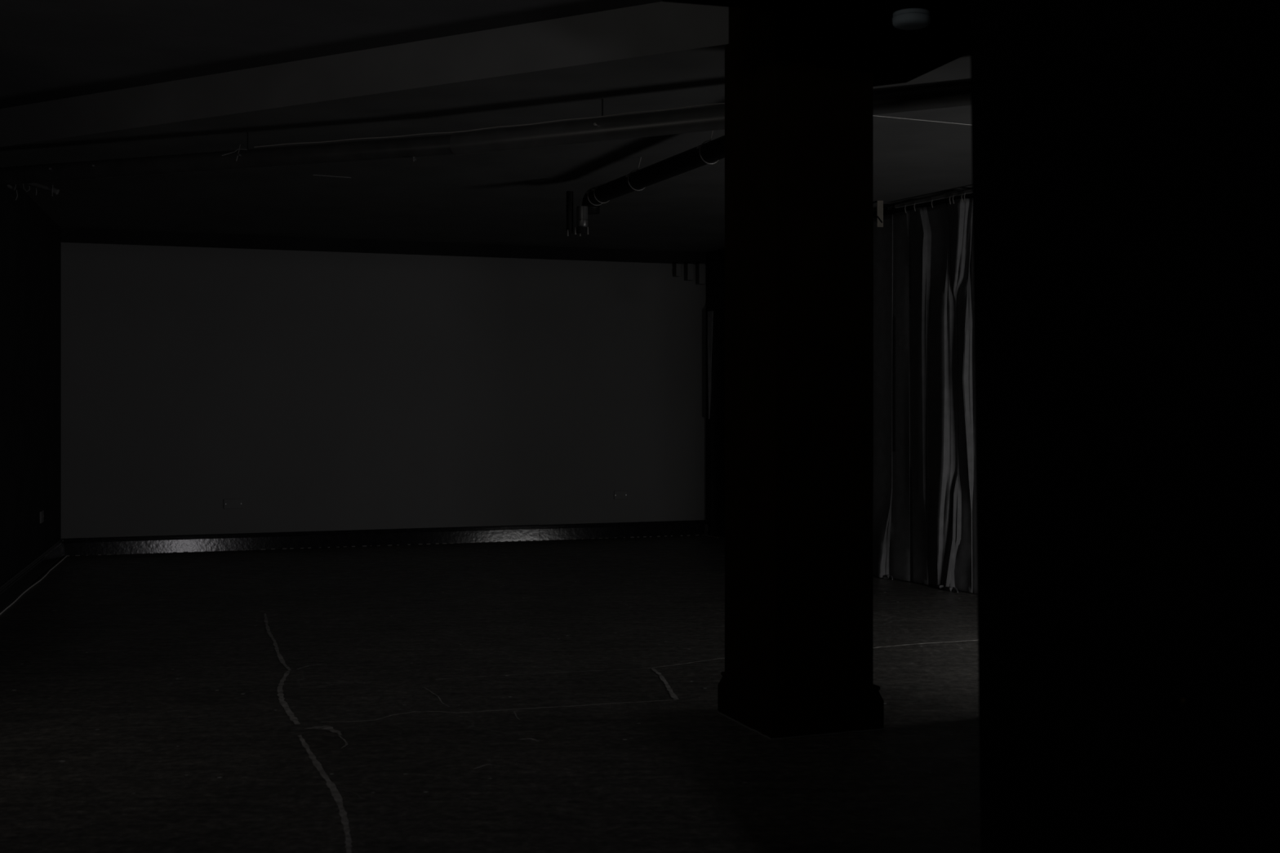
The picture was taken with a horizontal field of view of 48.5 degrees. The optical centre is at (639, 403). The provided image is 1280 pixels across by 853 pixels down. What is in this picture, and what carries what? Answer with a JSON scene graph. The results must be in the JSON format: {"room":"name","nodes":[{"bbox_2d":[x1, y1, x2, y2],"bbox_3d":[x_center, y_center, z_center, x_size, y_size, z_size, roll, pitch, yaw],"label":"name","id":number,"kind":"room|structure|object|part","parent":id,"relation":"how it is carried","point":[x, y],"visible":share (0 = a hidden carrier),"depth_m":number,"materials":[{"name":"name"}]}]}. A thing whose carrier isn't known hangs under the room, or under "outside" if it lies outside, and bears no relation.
{"room":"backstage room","nodes":[
{"label":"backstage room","id":0,"kind":"room"},
{"bbox_2d":[0,166,61,585],"bbox_3d":[-4.187,-0.300,3.860,2.000,3.200,16.920,0,0,0],"label":"wall","id":1,"kind":"structure","parent":0,"point":[30,240],"depth_m":10.17,"materials":[{"name":"black paint"}]},
{"bbox_2d":[0,538,64,613],"bbox_3d":[-4.061,1.226,9.102,0.033,0.149,6.300,0,0,-16],"label":"baseboard","id":2,"kind":"structure","parent":1,"relation":"attached to","point":[11,589],"depth_m":10.12,"materials":[{"name":"paint"}]},
{"bbox_2d":[0,555,66,614],"bbox_3d":[-4.300,1.296,10.044,0.024,0.008,4.440,0,0,-16],"label":"trim","id":3,"kind":"structure","parent":1,"relation":"attached to","point":[21,594],"depth_m":10.00,"materials":[{"name":"black"}]},
{"bbox_2d":[39,510,44,523],"bbox_3d":[-4.575,0.866,10.872,0.014,0.090,0.150,0,0,-16],"label":"socket","id":4,"kind":"object","parent":1,"relation":"attached to","point":[41,513],"visible":1,"depth_m":10.84,"materials":[{"name":"plastic"}]},
{"bbox_2d":[0,0,662,108],"bbox_3d":[0.000,-1.911,2.674,18.000,0.378,15.347,0,0,0],"label":"ceiling","id":5,"kind":"structure","parent":0,"point":[51,50],"depth_m":6.55,"materials":[{"name":"paint"}]},
{"bbox_2d":[662,0,970,86],"bbox_3d":[1.550,-1.535,0.715,4.100,0.430,10.430,0,0,0],"label":"ceiling beam","id":6,"kind":"structure","parent":5,"relation":"attached to","point":[855,35],"depth_m":5.09,"materials":[{"name":"black paint"}]},
{"bbox_2d":[892,8,930,30],"bbox_3d":[0.917,-1.297,4.802,0.129,0.046,0.129,0,0,0],"label":"smoke detector","id":7,"kind":"object","parent":6,"relation":"attached to","point":[908,19],"visible":1,"depth_m":4.76,"materials":[{"name":"white plastic"}]},
{"bbox_2d":[61,242,706,538],"bbox_3d":[-2.177,-0.038,13.203,6.527,2.677,0.200,0,0,-19],"label":"projection screen","id":8,"kind":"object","parent":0,"point":[318,391],"depth_m":13.00,"materials":[{"name":"white fabric"}]},
{"bbox_2d":[223,498,243,508],"bbox_3d":[-3.600,0.887,12.590,0.165,0.085,0.014,0,0,-19],"label":"socket","id":9,"kind":"object","parent":8,"relation":"attached to","point":[228,503],"visible":1,"depth_m":12.59,"materials":[{"name":"plastic"}]},
{"bbox_2d":[62,520,705,555],"bbox_3d":[-2.138,1.226,13.093,5.927,0.149,0.033,0,0,-19],"label":"baseboard","id":10,"kind":"structure","parent":8,"relation":"attached to","point":[382,537],"depth_m":12.97,"materials":[{"name":"paint"}]},
{"bbox_2d":[61,227,706,264],"bbox_3d":[-2.175,-1.448,13.199,6.527,0.143,0.200,0,0,-19],"label":"trim","id":11,"kind":"structure","parent":8,"relation":"attached to","point":[68,234],"depth_m":12.99,"materials":[{"name":"black paint"}]},
{"bbox_2d":[613,490,626,499],"bbox_3d":[-0.188,0.887,13.787,0.135,0.080,0.014,0,0,-19],"label":"socket","id":12,"kind":"object","parent":8,"relation":"attached to","point":[621,495],"visible":1,"depth_m":13.78,"materials":[{"name":"plastic"}]},
{"bbox_2d":[672,263,680,276],"bbox_3d":[0.363,-1.308,13.932,0.052,0.123,0.095,0,0,-19],"label":"batten","id":13,"kind":"object","parent":8,"relation":"attached to","point":[676,267],"visible":1,"depth_m":13.89,"materials":[{"name":"grey paint"}]},
{"bbox_2d":[684,263,693,280],"bbox_3d":[0.482,-1.293,13.974,0.063,0.161,0.095,0,0,-19],"label":"batten","id":14,"kind":"object","parent":8,"relation":"attached to","point":[688,268],"visible":1,"depth_m":13.94,"materials":[{"name":"grey paint"}]},
{"bbox_2d":[695,263,705,284],"bbox_3d":[0.596,-1.278,14.014,0.064,0.199,0.095,0,0,-19],"label":"batten","id":15,"kind":"object","parent":8,"relation":"attached to","point":[700,268],"visible":1,"depth_m":13.98,"materials":[{"name":"grey paint"}]},
{"bbox_2d":[0,1,972,252],"bbox_3d":[-0.895,-1.800,10.216,16.609,0.600,15.569,0,0,0],"label":"ceiling","id":16,"kind":"structure","parent":0,"point":[658,55],"depth_m":8.14,"materials":[{"name":"paint"}]},
{"bbox_2d":[7,182,59,199],"bbox_3d":[-4.040,-1.414,9.287,0.476,0.172,0.058,0,0,-5],"label":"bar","id":17,"kind":"object","parent":16,"relation":"hanging from","point":[54,190],"visible":0.7,"depth_m":9.29,"materials":[{"name":"metal"}]},
{"bbox_2d":[312,174,351,177],"bbox_3d":[-2.028,-1.499,9.362,0.253,0.007,0.008,0,0,-26],"label":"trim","id":18,"kind":"structure","parent":16,"relation":"attached to","point":[313,175],"depth_m":9.36,"materials":[{"name":"black"}]},
{"bbox_2d":[0,78,971,185],"bbox_3d":[-0.990,-1.387,7.304,6.131,0.225,0.309,0,0,24],"label":"drain pipe","id":19,"kind":"object","parent":16,"relation":"attached to","point":[950,93],"visible":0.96,"depth_m":7.33,"materials":[{"name":"plastic"}]},
{"bbox_2d":[222,144,247,160],"bbox_3d":[-2.222,-1.375,7.789,0.141,0.091,0.005,0,0,0],"label":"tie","id":20,"kind":"object","parent":19,"relation":"attached to","point":[239,148],"visible":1,"depth_m":7.79,"materials":[{"name":"black plastic"}]},
{"bbox_2d":[253,102,724,147],"bbox_3d":[-0.835,-1.412,7.278,2.779,0.010,0.092,0,0,24],"label":"cable","id":21,"kind":"object","parent":19,"relation":"on","point":[717,103],"visible":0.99,"depth_m":7.25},
{"bbox_3d":[-0.185,-1.454,6.993,0.006,0.091,0.006,0,0,22],"label":"hanger rod","id":22,"kind":"part","parent":19,"relation":"part of","materials":[{"name":"grey metal"}]},
{"bbox_2d":[566,130,724,236],"bbox_3d":[0.201,-1.301,7.979,0.237,0.400,3.234,0,0,-22],"label":"pipe","id":23,"kind":"object","parent":16,"relation":"hanging from","point":[713,150],"visible":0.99,"depth_m":8.52,"materials":[{"name":"metal"}]},
{"bbox_2d":[876,200,883,226],"bbox_3d":[1.774,-1.403,10.504,0.046,0.194,0.023,0,0,0],"label":"bracket","id":24,"kind":"object","parent":16,"relation":"attached to","point":[879,203],"visible":1,"depth_m":10.50,"materials":[{"name":"grey metal"}]},
{"bbox_2d":[873,115,971,124],"bbox_3d":[1.621,-1.500,7.571,1.181,0.004,0.004,0,0,-23],"label":"trim","id":25,"kind":"structure","parent":16,"relation":"attached to","point":[873,115],"depth_m":7.52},
{"bbox_2d":[0,535,980,852],"bbox_3d":[-0.500,1.399,6.500,17.000,0.201,23.000,0,0,0],"label":"floor","id":26,"kind":"structure","parent":0,"point":[537,696],"depth_m":5.92,"materials":[{"name":"paint"}]},
{"bbox_2d":[716,6,884,740],"bbox_3d":[0.647,-0.210,5.819,0.503,3.020,0.536,0,0,-20],"label":"square column","id":27,"kind":"structure","parent":26,"relation":"on","point":[799,134],"depth_m":5.61,"materials":[{"name":"black paint"}]},
{"bbox_2d":[969,0,1279,852],"bbox_3d":[1.348,-0.005,2.850,1.504,2.610,0.500,0,0,0],"label":"wall","id":28,"kind":"structure","parent":26,"relation":"on","point":[1126,153],"depth_m":2.60,"materials":[{"name":"black paint"}]},
{"bbox_2d":[706,187,972,535],"bbox_3d":[3.569,-0.250,12.684,4.400,3.100,5.150,0,0,-21],"label":"wall","id":29,"kind":"structure","parent":0,"point":[715,260],"depth_m":14.00,"materials":[{"name":"black paint"}]},
{"bbox_2d":[66,534,717,555],"bbox_3d":[-2.109,1.296,13.081,5.866,0.009,0.328,0,0,-16],"label":"trim","id":30,"kind":"structure","parent":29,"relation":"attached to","point":[688,535],"depth_m":13.08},
{"bbox_2d":[704,520,708,535],"bbox_3d":[0.657,1.226,14.033,0.033,0.149,0.108,0,0,-21],"label":"baseboard","id":31,"kind":"structure","parent":29,"relation":"attached to","point":[706,522],"depth_m":14.02,"materials":[{"name":"paint"}]},
{"bbox_2d":[708,305,724,536],"bbox_3d":[0.927,0.180,13.569,0.170,2.240,0.950,0,0,-21],"label":"door","id":32,"kind":"structure","parent":29,"relation":"in","point":[722,312],"depth_m":13.96,"materials":[{"name":"black paint"}]},
{"bbox_2d":[707,311,713,418],"bbox_3d":[0.688,-0.378,13.905,0.030,1.055,0.078,0,0,-21],"label":"strip","id":33,"kind":"object","parent":32,"relation":"hanging from","point":[710,313],"visible":1,"depth_m":13.91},
{"bbox_2d":[886,188,972,213],"bbox_3d":[2.115,-1.432,10.131,0.174,0.083,1.163,0,0,-21],"label":"rail","id":34,"kind":"object","parent":29,"relation":"attached to","point":[898,206],"visible":0.98,"depth_m":10.13,"materials":[{"name":"metal"}]},
{"bbox_2d":[873,198,977,593],"bbox_3d":[2.007,-0.053,10.245,0.138,2.732,1.391,0,0,-26],"label":"curtain","id":35,"kind":"object","parent":34,"relation":"hanging from","point":[925,482],"visible":0.94,"depth_m":10.23,"materials":[{"name":"fabric"}]}
]}

